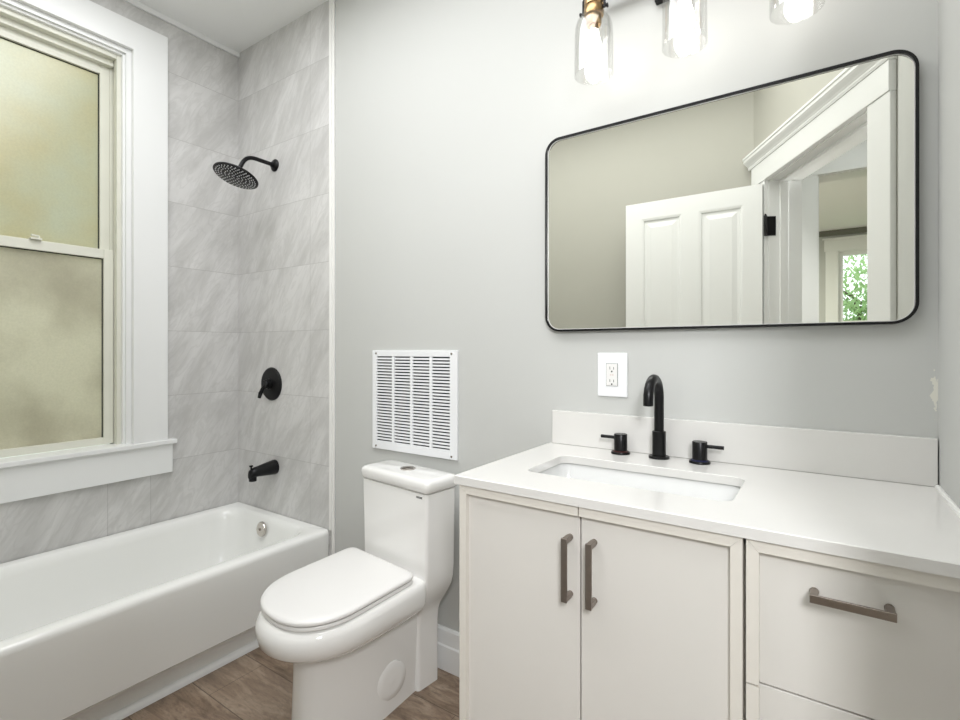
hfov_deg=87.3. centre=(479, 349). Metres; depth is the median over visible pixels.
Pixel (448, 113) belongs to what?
wall
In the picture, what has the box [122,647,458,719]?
floor
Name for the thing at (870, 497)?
countertop
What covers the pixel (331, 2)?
trim
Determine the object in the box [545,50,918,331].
wall mirror
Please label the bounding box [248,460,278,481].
tub spout
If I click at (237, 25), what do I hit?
ceiling
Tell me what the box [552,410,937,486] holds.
backsplash
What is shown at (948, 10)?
wall
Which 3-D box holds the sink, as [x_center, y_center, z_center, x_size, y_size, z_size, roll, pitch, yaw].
[0.363,0.401,1.203,0.505,0.160,0.269,0,0,34]
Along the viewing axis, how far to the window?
2.14 m
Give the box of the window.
[0,0,176,503]
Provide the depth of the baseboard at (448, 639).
1.85 m
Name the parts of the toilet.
seat lid, seat, tank lid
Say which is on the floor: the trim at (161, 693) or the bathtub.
the bathtub
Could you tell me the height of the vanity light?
0.344 m
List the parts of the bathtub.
overflow plate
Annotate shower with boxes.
[213,156,278,188]
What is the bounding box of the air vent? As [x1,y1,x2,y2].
[372,350,457,460]
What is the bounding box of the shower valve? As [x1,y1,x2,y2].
[257,367,281,400]
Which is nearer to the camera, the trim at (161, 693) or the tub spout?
the trim at (161, 693)
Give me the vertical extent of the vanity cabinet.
0.866 m
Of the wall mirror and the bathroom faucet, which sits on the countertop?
the bathroom faucet
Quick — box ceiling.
[137,0,327,52]
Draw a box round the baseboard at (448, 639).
[438,624,458,676]
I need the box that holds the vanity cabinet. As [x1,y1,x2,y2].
[459,485,959,719]
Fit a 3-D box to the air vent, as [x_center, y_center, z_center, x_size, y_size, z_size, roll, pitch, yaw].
[-0.263,0.205,1.958,0.437,0.402,0.012,0,0,34]
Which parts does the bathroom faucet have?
valve lever, spout, valve lever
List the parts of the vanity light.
light bulb, lamp arm, bulb, plate, light bulb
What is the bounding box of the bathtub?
[0,502,328,719]
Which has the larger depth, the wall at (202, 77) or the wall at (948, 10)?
the wall at (202, 77)
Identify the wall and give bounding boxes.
[0,0,237,563]
[238,0,937,631]
[938,0,959,507]
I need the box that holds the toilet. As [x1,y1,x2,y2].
[255,460,455,719]
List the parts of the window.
pane, pane, sash, sash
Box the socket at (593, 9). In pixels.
[584,0,603,28]
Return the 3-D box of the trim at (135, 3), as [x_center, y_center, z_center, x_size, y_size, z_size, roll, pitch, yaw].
[-1.745,-1.546,1.945,0.014,0.024,1.696,0,0,34]
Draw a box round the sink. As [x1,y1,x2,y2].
[539,463,740,500]
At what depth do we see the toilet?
1.62 m
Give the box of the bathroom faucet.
[601,374,723,464]
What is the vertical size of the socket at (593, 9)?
0.096 m
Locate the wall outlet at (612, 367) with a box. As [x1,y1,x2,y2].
[598,353,627,396]
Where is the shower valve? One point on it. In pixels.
(271, 382)
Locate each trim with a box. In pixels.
[101,640,258,719]
[123,0,239,57]
[329,0,334,553]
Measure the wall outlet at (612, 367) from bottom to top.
0.132 m
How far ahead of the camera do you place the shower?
2.31 m
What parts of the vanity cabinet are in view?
edge moulding, edge moulding, cabinet door, bar pull, bar pull, edge moulding, cabinet door, edge moulding, edge moulding, edge moulding, drawer, bar pull, edge moulding, drawer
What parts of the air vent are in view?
louvre panel, louvre panel, louvre panel, louvre panel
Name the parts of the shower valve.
valve lever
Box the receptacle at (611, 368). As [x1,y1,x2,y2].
[606,363,617,385]
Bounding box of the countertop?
[454,410,959,578]

